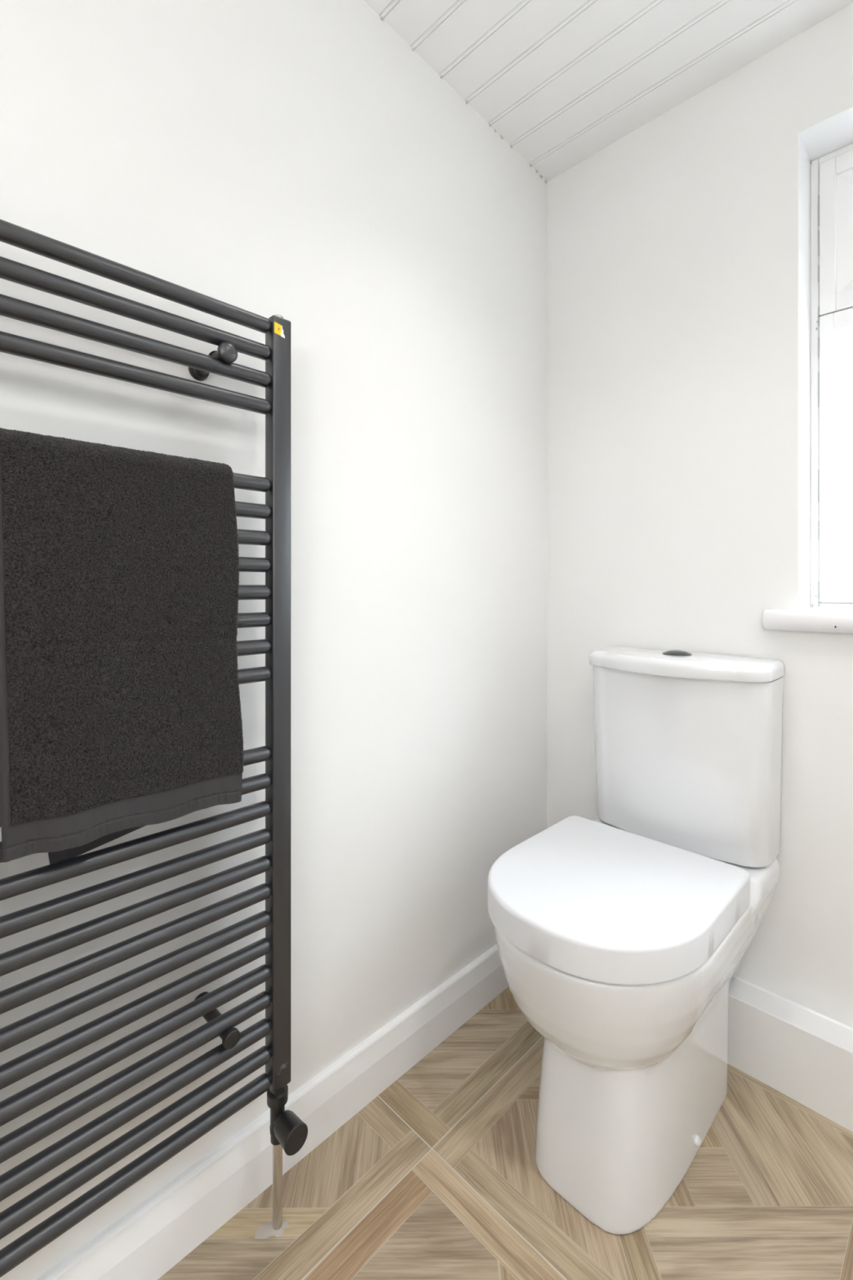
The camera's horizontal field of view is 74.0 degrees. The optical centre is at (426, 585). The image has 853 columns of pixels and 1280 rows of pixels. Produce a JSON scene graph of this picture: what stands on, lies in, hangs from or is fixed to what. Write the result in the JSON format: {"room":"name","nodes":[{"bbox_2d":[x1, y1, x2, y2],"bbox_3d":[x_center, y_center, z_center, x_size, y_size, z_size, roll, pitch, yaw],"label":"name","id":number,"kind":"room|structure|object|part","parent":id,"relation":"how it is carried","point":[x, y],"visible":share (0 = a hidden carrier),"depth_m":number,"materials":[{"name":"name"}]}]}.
{"room":"bathroom","nodes":[
{"label":"bathroom","id":0,"kind":"room"},
{"bbox_2d":[0,0,546,1279],"bbox_3d":[-0.571,-0.084,0.745,0.120,2.268,2.453,0,0,45],"label":"wall","id":1,"kind":"structure","parent":0,"point":[299,161],"depth_m":1.05,"materials":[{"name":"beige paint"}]},
{"bbox_2d":[0,218,307,1277],"bbox_3d":[-0.451,0.221,0.683,0.138,1.284,0.629,0,0,45],"label":"towel radiator","id":2,"kind":"object","parent":1,"relation":"attached to","point":[287,1130],"visible":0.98,"depth_m":0.75,"materials":[{"name":"black metal"}]},
{"bbox_2d":[0,427,244,864],"bbox_3d":[-0.380,0.081,0.724,0.062,0.517,0.292,0,0,45],"label":"hand towel","id":3,"kind":"object","parent":2,"relation":"hanging from","point":[121,714],"visible":1,"depth_m":0.69,"materials":[{"name":"grey fabric"}]},
{"bbox_3d":[-0.442,0.761,0.673,0.022,0.022,0.565,0,0,45],"label":"rail","id":4,"kind":"part","parent":2,"relation":"part of","materials":[{"name":"black metal"}]},
{"bbox_3d":[-0.442,0.719,0.673,0.022,0.022,0.565,0,0,45],"label":"rail","id":5,"kind":"part","parent":2,"relation":"part of","materials":[{"name":"black metal"}]},
{"bbox_3d":[-0.442,0.677,0.673,0.022,0.022,0.565,0,0,45],"label":"rail","id":6,"kind":"part","parent":2,"relation":"part of","materials":[{"name":"black metal"}]},
{"bbox_3d":[-0.442,0.634,0.673,0.022,0.022,0.565,0,0,45],"label":"rail","id":7,"kind":"part","parent":2,"relation":"part of","materials":[{"name":"black metal"}]},
{"bbox_3d":[-0.442,0.552,0.673,0.022,0.022,0.565,0,0,45],"label":"rail","id":8,"kind":"part","parent":2,"relation":"part of","materials":[{"name":"black metal"}]},
{"bbox_3d":[-0.442,0.468,0.673,0.022,0.022,0.565,0,0,45],"label":"rail","id":9,"kind":"part","parent":2,"relation":"part of","materials":[{"name":"black metal"}]},
{"bbox_3d":[-0.442,0.426,0.673,0.022,0.022,0.565,0,0,45],"label":"rail","id":10,"kind":"part","parent":2,"relation":"part of","materials":[{"name":"black metal"}]},
{"bbox_3d":[-0.442,0.384,0.673,0.022,0.022,0.565,0,0,45],"label":"rail","id":11,"kind":"part","parent":2,"relation":"part of","materials":[{"name":"black metal"}]},
{"bbox_3d":[-0.442,0.299,0.673,0.022,0.022,0.565,0,0,45],"label":"rail","id":12,"kind":"part","parent":2,"relation":"part of","materials":[{"name":"black metal"}]},
{"bbox_3d":[-0.442,-0.274,0.673,0.022,0.022,0.565,0,0,45],"label":"rail","id":13,"kind":"part","parent":2,"relation":"part of","materials":[{"name":"black metal"}]},
{"bbox_3d":[-0.442,-0.316,0.673,0.022,0.022,0.565,0,0,45],"label":"rail","id":14,"kind":"part","parent":2,"relation":"part of","materials":[{"name":"black metal"}]},
{"bbox_3d":[-0.442,-0.357,0.673,0.022,0.022,0.565,0,0,45],"label":"rail","id":15,"kind":"part","parent":2,"relation":"part of","materials":[{"name":"black metal"}]},
{"bbox_3d":[-0.442,-0.399,0.673,0.022,0.022,0.565,0,0,45],"label":"rail","id":16,"kind":"part","parent":2,"relation":"part of","materials":[{"name":"black metal"}]},
{"bbox_3d":[-0.442,0.593,0.673,0.022,0.022,0.565,0,0,45],"label":"rail","id":17,"kind":"part","parent":2,"relation":"part of","materials":[{"name":"black metal"}]},
{"bbox_3d":[-0.442,0.511,0.673,0.022,0.022,0.565,0,0,45],"label":"rail","id":18,"kind":"part","parent":2,"relation":"part of","materials":[{"name":"black metal"}]},
{"bbox_3d":[-0.442,0.342,0.673,0.022,0.022,0.565,0,0,45],"label":"rail","id":19,"kind":"part","parent":2,"relation":"part of","materials":[{"name":"black metal"}]},
{"bbox_3d":[-0.442,-0.155,0.673,0.022,0.022,0.565,0,0,45],"label":"rail","id":20,"kind":"part","parent":2,"relation":"part of","materials":[{"name":"black metal"}]},
{"bbox_3d":[-0.442,-0.113,0.673,0.022,0.022,0.565,0,0,45],"label":"rail","id":21,"kind":"part","parent":2,"relation":"part of","materials":[{"name":"black metal"}]},
{"bbox_3d":[-0.442,0.093,0.673,0.022,0.022,0.565,0,0,45],"label":"rail","id":22,"kind":"part","parent":2,"relation":"part of","materials":[{"name":"black metal"}]},
{"bbox_3d":[-0.442,0.052,0.673,0.022,0.022,0.565,0,0,45],"label":"rail","id":23,"kind":"part","parent":2,"relation":"part of","materials":[{"name":"black metal"}]},
{"bbox_3d":[-0.442,0.135,0.673,0.022,0.022,0.565,0,0,45],"label":"rail","id":24,"kind":"part","parent":2,"relation":"part of","materials":[{"name":"black metal"}]},
{"bbox_3d":[-0.442,-0.032,0.673,0.022,0.022,0.565,0,0,45],"label":"rail","id":25,"kind":"part","parent":2,"relation":"part of","materials":[{"name":"black metal"}]},
{"bbox_3d":[-0.442,-0.073,0.673,0.022,0.022,0.565,0,0,45],"label":"rail","id":26,"kind":"part","parent":2,"relation":"part of","materials":[{"name":"black metal"}]},
{"bbox_3d":[-0.442,0.010,0.673,0.022,0.022,0.565,0,0,45],"label":"rail","id":27,"kind":"part","parent":2,"relation":"part of","materials":[{"name":"black metal"}]},
{"bbox_3d":[-0.442,0.257,0.673,0.022,0.022,0.565,0,0,45],"label":"rail","id":28,"kind":"part","parent":2,"relation":"part of","materials":[{"name":"black metal"}]},
{"bbox_3d":[-0.211,0.827,0.863,0.051,0.040,0.040,0,0,45],"label":"valve handle","id":29,"kind":"part","parent":2,"relation":"part of","materials":[{"name":"black"}]},
{"bbox_2d":[35,943,508,1279],"bbox_3d":[-0.545,0.946,0.672,0.020,0.108,2.386,0,0,45],"label":"baseboard","id":30,"kind":"structure","parent":1,"relation":"attached to","point":[152,1237],"depth_m":0.93,"materials":[{"name":"white paint"}]},
{"bbox_2d":[380,16,547,183],"bbox_3d":[0.060,-1.134,1.294,0.006,0.044,0.782,0,0,45],"label":"trim","id":31,"kind":"structure","parent":1,"relation":"attached to","point":[381,17],"depth_m":1.41,"materials":[{"name":"beige"}]},
{"bbox_2d":[157,986,852,1279],"bbox_3d":[0.057,1.030,0.121,1.690,0.060,2.493,0,0,45],"label":"floor","id":32,"kind":"structure","parent":0,"point":[437,1176],"depth_m":0.93,"materials":[{"name":"brown wood"}]},
{"bbox_2d":[254,1144,288,1239],"bbox_3d":[-0.241,0.931,0.883,0.048,0.137,0.031,0,0,-6],"label":"pipe","id":33,"kind":"object","parent":32,"relation":"on","point":[277,1226],"visible":0.95,"depth_m":0.88,"materials":[{"name":"silver metal"}]},
{"bbox_2d":[487,646,785,1235],"bbox_3d":[0.389,0.571,1.089,0.392,0.858,0.602,0,0,45],"label":"toilet","id":34,"kind":"object","parent":32,"relation":"on","point":[622,935],"visible":1,"depth_m":0.97,"materials":[{"name":"white ceramic"}]},
{"bbox_3d":[0.316,0.582,1.025,0.370,0.010,0.399,0,0,45],"label":"seat","id":35,"kind":"part","parent":34,"relation":"part of","materials":[{"name":"white plastic"}]},
{"bbox_3d":[0.323,0.554,1.031,0.377,0.057,0.426,0,0,45],"label":"lid","id":36,"kind":"part","parent":34,"relation":"part of","materials":[{"name":"white plastic"}]},
{"bbox_3d":[0.539,0.168,1.235,0.383,0.036,0.181,0,0,45],"label":"cistern lid","id":37,"kind":"part","parent":34,"relation":"part of","materials":[{"name":"white ceramic"}]},
{"bbox_2d":[363,0,852,181],"bbox_3d":[0.057,-1.199,0.121,1.750,0.158,2.553,0,0,45],"label":"ceiling","id":38,"kind":"structure","parent":0,"point":[562,82],"depth_m":1.20,"materials":[{"name":"white paint"}]},
{"bbox_2d":[546,3,852,1027],"bbox_3d":[0.992,-0.036,1.063,1.890,2.172,0.200,0,0,45],"label":"wall","id":39,"kind":"structure","parent":0,"point":[678,251],"depth_m":1.27,"materials":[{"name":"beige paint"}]},
{"bbox_2d":[727,975,852,1131],"bbox_3d":[0.897,0.926,0.968,1.650,0.148,0.067,0,0,45],"label":"trim","id":40,"kind":"structure","parent":39,"relation":"attached to","point":[804,1054],"depth_m":1.11,"materials":[{"name":"beige paint"}]},
{"bbox_2d":[762,142,852,633],"bbox_3d":[1.080,-0.416,0.928,0.893,1.014,0.207,0,0,45],"label":"window","id":41,"kind":"structure","parent":39,"relation":"in","point":[831,174],"depth_m":1.21,"materials":[{"name":"white paint"}]},
{"bbox_3d":[1.059,0.070,0.906,0.893,0.044,0.146,0,0,45],"label":"sill","id":42,"kind":"part","parent":41,"relation":"part of","materials":[{"name":"white"}]},
{"bbox_3d":[1.131,-0.438,0.981,0.775,0.970,0.060,0,0,45],"label":"frame","id":43,"kind":"part","parent":41,"relation":"part of","materials":[{"name":"white paint"}]},
{"bbox_3d":[0.990,-0.744,1.107,0.364,0.326,0.049,0,0,45],"label":"fanlight sash","id":44,"kind":"part","parent":41,"relation":"part of","materials":[{"name":"white paint"}]},
{"bbox_3d":[0.990,-0.272,1.107,0.364,0.615,0.049,0,0,45],"label":"casement sash","id":45,"kind":"part","parent":41,"relation":"part of","materials":[{"name":"white paint"}]}
]}

